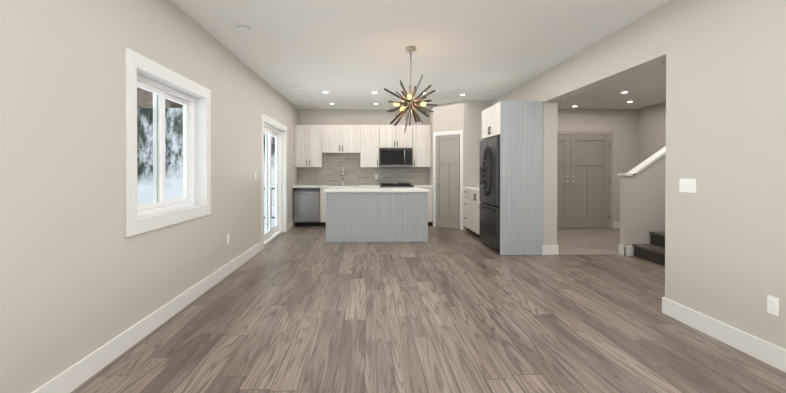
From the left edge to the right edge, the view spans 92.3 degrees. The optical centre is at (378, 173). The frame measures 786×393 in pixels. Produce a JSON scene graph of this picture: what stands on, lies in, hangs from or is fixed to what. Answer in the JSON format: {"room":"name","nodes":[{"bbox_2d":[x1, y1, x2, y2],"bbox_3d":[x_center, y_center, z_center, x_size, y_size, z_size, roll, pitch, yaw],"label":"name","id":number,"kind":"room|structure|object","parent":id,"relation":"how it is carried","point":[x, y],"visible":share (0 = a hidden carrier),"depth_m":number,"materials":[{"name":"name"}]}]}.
{"room":"open-plan living room","nodes":[
{"label":"open-plan living room","id":0,"kind":"room"},
{"bbox_2d":[0,0,297,392],"bbox_3d":[-1.909,-0.133,3.659,0.200,2.740,11.250,0,0,-2],"label":"wall","id":1,"kind":"structure","parent":0,"point":[82,275],"depth_m":2.34,"materials":[{"name":"grey paint"}]},
{"bbox_2d":[31,241,261,392],"bbox_3d":[-1.759,1.178,2.117,0.016,0.140,7.740,0,0,-2],"label":"baseboard","id":2,"kind":"structure","parent":1,"relation":"attached to","point":[76,375],"depth_m":2.69,"materials":[{"name":"white wood"}]},
{"bbox_2d":[125,48,210,236],"bbox_3d":[-1.887,-0.222,3.346,0.208,1.331,1.395,0,0,-2],"label":"sliding window","id":3,"kind":"structure","parent":1,"relation":"in","point":[160,96],"depth_m":3.32,"materials":[{"name":"white plastic"}]},
{"bbox_2d":[264,123,281,244],"bbox_3d":[-2.016,0.178,6.904,0.140,2.069,1.648,0,0,-2],"label":"sliding patio door","id":4,"kind":"structure","parent":1,"relation":"in","point":[272,232],"depth_m":7.25,"materials":[{"name":"white plastic"}]},
{"bbox_2d":[261,113,286,249],"bbox_3d":[-1.937,0.125,6.906,0.118,2.175,1.860,0,0,-2],"label":"door frame","id":5,"kind":"structure","parent":1,"relation":"attached to","point":[269,121],"depth_m":7.32,"materials":[{"name":"white wood"}]},
{"bbox_2d":[287,221,292,230],"bbox_3d":[-1.921,1.133,8.145,0.016,0.140,0.600,0,0,-2],"label":"baseboard","id":6,"kind":"structure","parent":1,"relation":"attached to","point":[289,225],"depth_m":8.07,"materials":[{"name":"white wood"}]},
{"bbox_2d":[137,87,182,107],"bbox_3d":[-3.159,0.133,2.852,2.322,2.460,5.100,0,0,-2],"label":"soffit","id":7,"kind":"structure","parent":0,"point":[146,96],"depth_m":4.90,"materials":[{"name":"brown wood"}]},
{"bbox_2d":[298,109,428,153],"bbox_3d":[0.311,-0.175,9.245,4.538,2.740,0.200,0,0,-2],"label":"wall","id":8,"kind":"structure","parent":0,"point":[345,117],"depth_m":9.11,"materials":[{"name":"grey paint"}]},
{"bbox_2d":[295,125,322,166],"bbox_3d":[-1.636,-0.636,8.911,0.618,0.986,0.346,0,0,-2],"label":"upper cabinet","id":9,"kind":"object","parent":8,"relation":"attached to","point":[314,144],"depth_m":8.74,"materials":[{"name":"white wood"}]},
{"bbox_2d":[323,125,358,152],"bbox_3d":[-0.880,-0.803,8.931,0.890,0.651,0.346,0,0,-2],"label":"upper cabinet","id":10,"kind":"object","parent":8,"relation":"attached to","point":[336,138],"depth_m":8.76,"materials":[{"name":"white wood"}]},
{"bbox_2d":[298,154,428,184],"bbox_3d":[-0.370,-0.101,9.121,3.161,0.752,0.010,0,0,-2],"label":"tile backsplash","id":11,"kind":"structure","parent":8,"relation":"attached to","point":[330,172],"depth_m":9.11,"materials":[{"name":"grey tile"}]},
{"bbox_2d":[359,125,378,166],"bbox_3d":[-0.215,-0.636,8.950,0.437,0.986,0.346,0,0,-2],"label":"upper cabinet","id":12,"kind":"object","parent":8,"relation":"attached to","point":[368,134],"depth_m":8.78,"materials":[{"name":"white wood"}]},
{"bbox_2d":[379,125,414,148],"bbox_3d":[0.392,-0.861,8.964,0.770,0.536,0.346,0,0,-2],"label":"upper cabinet","id":13,"kind":"object","parent":8,"relation":"attached to","point":[390,136],"depth_m":8.79,"materials":[{"name":"white wood"}]},
{"bbox_2d":[379,148,411,166],"bbox_3d":[0.394,-0.368,8.909,0.762,0.440,0.463,0,0,-2],"label":"over-the-range microwave","id":14,"kind":"object","parent":13,"relation":"attached to","point":[395,157],"visible":0.96,"depth_m":8.71,"materials":[{"name":"black metal"}]},
{"bbox_2d":[412,125,430,166],"bbox_3d":[0.997,-0.636,8.982,0.431,0.986,0.346,0,0,-2],"label":"upper cabinet","id":15,"kind":"object","parent":8,"relation":"attached to","point":[421,155],"depth_m":8.81,"materials":[{"name":"white wood"}]},
{"bbox_2d":[172,0,669,109],"bbox_3d":[0.359,-1.564,3.709,4.738,0.120,11.250,0,0,-2],"label":"ceiling","id":16,"kind":"structure","parent":0,"point":[349,54],"depth_m":4.32,"materials":[{"name":"white paint"}]},
{"bbox_2d":[233,23,252,31],"bbox_3d":[-1.386,-1.488,3.858,0.190,0.034,0.190,0,0,-2],"label":"smoke detector","id":17,"kind":"object","parent":16,"relation":"in","point":[244,27],"visible":1,"depth_m":3.82,"materials":[{"name":"white plastic"}]},
{"bbox_2d":[384,46,436,132],"bbox_3d":[0.378,-1.005,4.537,0.640,1.008,0.668,0,0,-2],"label":"sputnik chandelier","id":18,"kind":"object","parent":16,"relation":"hanging from","point":[410,103],"visible":1,"depth_m":4.51,"materials":[{"name":"brown metal"}]},
{"bbox_2d":[71,225,785,392],"bbox_3d":[1.974,1.286,3.774,7.968,0.100,11.250,0,0,-2],"label":"floor","id":19,"kind":"structure","parent":0,"point":[301,309],"depth_m":2.96,"materials":[{"name":"brown wood"}]},
{"bbox_2d":[294,188,320,225],"bbox_3d":[-1.626,0.759,8.755,0.598,0.869,0.651,0,0,-2],"label":"dishwasher","id":20,"kind":"object","parent":19,"relation":"on","point":[306,206],"visible":0.92,"depth_m":8.47,"materials":[{"name":"silver metal"}]},
{"bbox_2d":[320,188,327,225],"bbox_3d":[-0.852,0.759,8.805,0.944,0.878,0.620,0,0,-2],"label":"base cabinet","id":21,"kind":"object","parent":19,"relation":"on","point":[323,207],"depth_m":8.48,"materials":[{"name":"white wood"}]},
{"bbox_2d":[326,192,427,241],"bbox_3d":[-0.042,0.772,7.092,1.800,0.878,0.900,0,0,-2],"label":"kitchen island","id":22,"kind":"object","parent":19,"relation":"on","point":[376,216],"visible":0.83,"depth_m":6.64,"materials":[{"name":"grey wood"}]},
{"bbox_2d":[324,187,429,191],"bbox_3d":[-0.040,0.310,7.091,1.855,0.042,0.955,0,0,-2],"label":"island countertop","id":23,"kind":"structure","parent":22,"relation":"on","point":[420,189],"depth_m":6.64,"materials":[{"name":"white stone"}]},
{"bbox_2d":[379,182,413,187],"bbox_3d":[0.397,0.706,8.788,0.762,0.985,0.672,0,0,-2],"label":"range","id":24,"kind":"object","parent":19,"relation":"on","point":[395,185],"visible":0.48,"depth_m":8.54,"materials":[{"name":"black metal"}]},
{"bbox_2d":[414,187,431,225],"bbox_3d":[1.001,0.759,8.855,0.430,0.878,0.620,0,0,-2],"label":"base cabinet","id":25,"kind":"object","parent":19,"relation":"on","point":[429,188],"depth_m":8.55,"materials":[{"name":"white wood"}]},
{"bbox_2d":[293,185,432,187],"bbox_3d":[-0.362,0.298,8.809,3.159,0.040,0.636,0,0,-2],"label":"countertop","id":26,"kind":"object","parent":25,"relation":"on","point":[325,186],"visible":0.81,"depth_m":8.49,"materials":[{"name":"white stone"}]},
{"bbox_2d":[326,165,358,185],"bbox_3d":[-0.839,0.039,8.812,0.760,0.476,0.463,0,0,-2],"label":"faucet","id":27,"kind":"object","parent":26,"relation":"on","point":[343,184],"visible":1,"depth_m":8.59,"materials":[{"name":"silver metal"}]},
{"bbox_2d":[463,189,466,226],"bbox_3d":[2.096,0.767,7.715,0.621,0.878,0.550,0,0,-2],"label":"base cabinet","id":28,"kind":"object","parent":19,"relation":"on","point":[464,190],"depth_m":7.77,"materials":[{"name":"white wood"}]},
{"bbox_2d":[467,190,479,236],"bbox_3d":[2.114,0.773,7.028,0.621,0.878,0.825,0,0,-2],"label":"base cabinet","id":29,"kind":"object","parent":19,"relation":"on","point":[471,201],"depth_m":7.24,"materials":[{"name":"white wood"}]},
{"bbox_2d":[462,187,478,191],"bbox_3d":[2.101,0.309,7.302,0.636,0.040,1.378,0,0,-2],"label":"countertop","id":30,"kind":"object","parent":29,"relation":"on","point":[473,188],"visible":0.33,"depth_m":7.41,"materials":[{"name":"white stone"}]},
{"bbox_2d":[478,137,499,251],"bbox_3d":[2.054,0.326,6.125,0.741,1.785,0.900,0,0,-2],"label":"fridge","id":31,"kind":"object","parent":19,"relation":"on","point":[489,210],"visible":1,"depth_m":5.96,"materials":[{"name":"black metal"}]},
{"bbox_2d":[481,101,542,254],"bbox_3d":[2.114,0.068,6.124,0.672,2.300,0.960,0,0,-2],"label":"cabinet","id":32,"kind":"object","parent":19,"relation":"on","point":[516,127],"visible":0.94,"depth_m":5.65,"materials":[{"name":"grey wood"}]},
{"bbox_2d":[632,232,664,265],"bbox_3d":[4.728,0.504,5.177,1.945,1.438,0.840,0,0,-2],"label":"stairs","id":33,"kind":"structure","parent":19,"relation":"on","point":[654,251],"depth_m":5.36,"materials":[{"name":"grey"}]},
{"bbox_2d":[429,101,491,229],"bbox_3d":[1.808,-0.170,8.585,1.160,2.740,1.200,0,0,-2],"label":"wall","id":34,"kind":"structure","parent":0,"point":[465,116],"depth_m":7.99,"materials":[{"name":"grey paint"}]},
{"bbox_2d":[435,134,459,228],"bbox_3d":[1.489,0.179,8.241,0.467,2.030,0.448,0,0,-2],"label":"pantry door","id":35,"kind":"structure","parent":34,"relation":"in","point":[447,182],"depth_m":8.21,"materials":[{"name":"grey wood"}]},
{"bbox_2d":[433,130,462,229],"bbox_3d":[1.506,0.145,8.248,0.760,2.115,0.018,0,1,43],"label":"door frame","id":36,"kind":"structure","parent":34,"relation":"attached to","point":[460,132],"depth_m":8.18,"materials":[{"name":"white wood"}]},
{"bbox_2d":[492,72,557,244],"bbox_3d":[2.525,-0.162,7.429,0.210,2.740,3.550,0,0,-2],"label":"wall","id":37,"kind":"structure","parent":0,"point":[532,89],"depth_m":5.66,"materials":[{"name":"grey paint"}]},
{"bbox_2d":[542,245,558,254],"bbox_3d":[2.652,1.142,6.909,0.016,0.140,2.516,0,0,-2],"label":"baseboard","id":38,"kind":"structure","parent":37,"relation":"attached to","point":[546,248],"depth_m":5.65,"materials":[{"name":"white wood"}]},
{"bbox_2d":[557,228,619,254],"bbox_3d":[4.255,1.261,7.061,3.230,0.100,2.700,0,0,-2],"label":"floor","id":39,"kind":"structure","parent":0,"point":[589,241],"depth_m":6.72,"materials":[{"name":"beige tile"}]},
{"bbox_2d":[557,109,636,228],"bbox_3d":[4.222,-0.098,8.300,3.230,2.600,0.200,0,0,-2],"label":"wall","id":40,"kind":"structure","parent":0,"point":[621,124],"depth_m":8.22,"materials":[{"name":"grey paint"}]},
{"bbox_2d":[557,135,569,228],"bbox_3d":[3.704,0.180,8.144,0.870,2.030,0.079,0,0,-2],"label":"door","id":41,"kind":"structure","parent":40,"relation":"in","point":[563,181],"depth_m":8.16,"materials":[{"name":"grey wood"}]},
{"bbox_2d":[557,131,612,228],"bbox_3d":[4.141,0.145,8.191,1.882,2.115,0.018,0,0,-2],"label":"door frame","id":42,"kind":"structure","parent":40,"relation":"attached to","point":[610,133],"depth_m":8.20,"materials":[{"name":"grey wood"}]},
{"bbox_2d":[570,135,609,227],"bbox_3d":[4.577,0.180,8.168,0.870,2.030,0.079,0,0,-2],"label":"door","id":43,"kind":"structure","parent":40,"relation":"in","point":[589,181],"depth_m":8.18,"materials":[{"name":"grey wood"}]},
{"bbox_2d":[613,222,619,228],"bbox_3d":[5.350,1.132,8.232,0.502,0.140,0.016,0,0,-2],"label":"baseboard","id":44,"kind":"structure","parent":40,"relation":"attached to","point":[615,224],"depth_m":8.22,"materials":[{"name":"white wood"}]},
{"bbox_2d":[544,3,666,101],"bbox_3d":[2.603,-1.285,4.484,0.210,0.450,2.325,0,0,-2],"label":"header beam","id":45,"kind":"structure","parent":0,"point":[638,45],"depth_m":4.07,"materials":[{"name":"grey paint"}]},
{"bbox_2d":[558,63,665,108],"bbox_3d":[4.289,-1.509,5.778,3.230,0.260,5.225,0,0,-2],"label":"ceiling","id":46,"kind":"structure","parent":0,"point":[645,88],"depth_m":6.63,"materials":[{"name":"white paint"}]},
{"bbox_2d":[620,154,665,245],"bbox_3d":[4.677,-0.029,5.672,2.060,2.501,0.120,0,0,-2],"label":"wall","id":47,"kind":"structure","parent":0,"point":[642,204],"depth_m":5.60,"materials":[{"name":"grey paint"}]},
{"bbox_2d":[618,245,622,254],"bbox_3d":[4.668,1.151,5.734,2.076,0.140,0.046,0,0,-2],"label":"baseboard","id":48,"kind":"structure","parent":47,"relation":"attached to","point":[620,248],"depth_m":5.67,"materials":[{"name":"white wood"}]},
{"bbox_2d":[623,246,633,255],"bbox_3d":[4.671,1.152,5.613,2.076,0.140,0.016,0,0,-2],"label":"baseboard","id":49,"kind":"structure","parent":47,"relation":"attached to","point":[627,250],"depth_m":5.58,"materials":[{"name":"white wood"}]},
{"bbox_2d":[617,146,665,176],"bbox_3d":[4.661,-0.630,5.667,2.088,1.359,0.170,0,0,-2],"label":"trim","id":50,"kind":"structure","parent":47,"relation":"on","point":[646,163],"depth_m":5.60,"materials":[{"name":"white wood"}]},
{"bbox_2d":[637,103,665,164],"bbox_3d":[5.806,-0.079,5.730,0.200,2.600,5.025,0,0,-2],"label":"wall","id":51,"kind":"structure","parent":0,"point":[651,130],"depth_m":7.85,"materials":[{"name":"grey paint"}]},
{"bbox_2d":[665,0,785,349],"bbox_3d":[2.701,-0.112,0.844,0.210,2.740,4.975,0,0,-2],"label":"wall","id":52,"kind":"structure","parent":0,"point":[725,243],"depth_m":2.75,"materials":[{"name":"grey paint"}]},
{"bbox_2d":[679,178,695,192],"bbox_3d":[2.531,0.101,3.095,0.008,0.115,0.162,0,0,-2],"label":"light switch","id":53,"kind":"object","parent":52,"relation":"attached to","point":[687,185],"visible":1,"depth_m":3.09,"materials":[{"name":"white plastic"}]},
{"bbox_2d":[662,297,785,372],"bbox_3d":[2.588,1.188,0.858,0.016,0.140,4.991,0,0,-2],"label":"baseboard","id":54,"kind":"structure","parent":52,"relation":"attached to","point":[773,355],"depth_m":2.72,"materials":[{"name":"white wood"}]},
{"bbox_2d":[767,295,778,315],"bbox_3d":[2.549,0.856,2.441,0.008,0.115,0.070,0,0,-2],"label":"electrical outlet","id":55,"kind":"object","parent":52,"relation":"attached to","point":[772,305],"visible":1,"depth_m":2.44,"materials":[{"name":"white plastic"}]},
{"label":"outside","id":56,"kind":"structure","parent":0,"visible":0},
{"bbox_2d":[137,108,274,206],"bbox_3d":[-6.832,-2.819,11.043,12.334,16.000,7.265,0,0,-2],"label":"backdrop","id":57,"kind":"structure","parent":56,"point":[171,168],"depth_m":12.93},
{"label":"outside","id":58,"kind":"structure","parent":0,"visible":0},
{"bbox_2d":[264,207,274,232],"bbox_3d":[-9.076,1.396,7.154,13.922,0.130,19.000,0,0,-2],"label":"snow","id":59,"kind":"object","parent":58,"point":[273,219],"depth_m":10.77,"materials":[{"name":"white snow"}]},
{"bbox_2d":[264,188,274,217],"bbox_3d":[-3.296,0.824,10.106,2.127,0.970,0.090,0,0,-2],"label":"deck railing","id":60,"kind":"object","parent":59,"relation":"on","point":[271,203],"depth_m":10.11,"materials":[{"name":"grey metal"}]}
]}

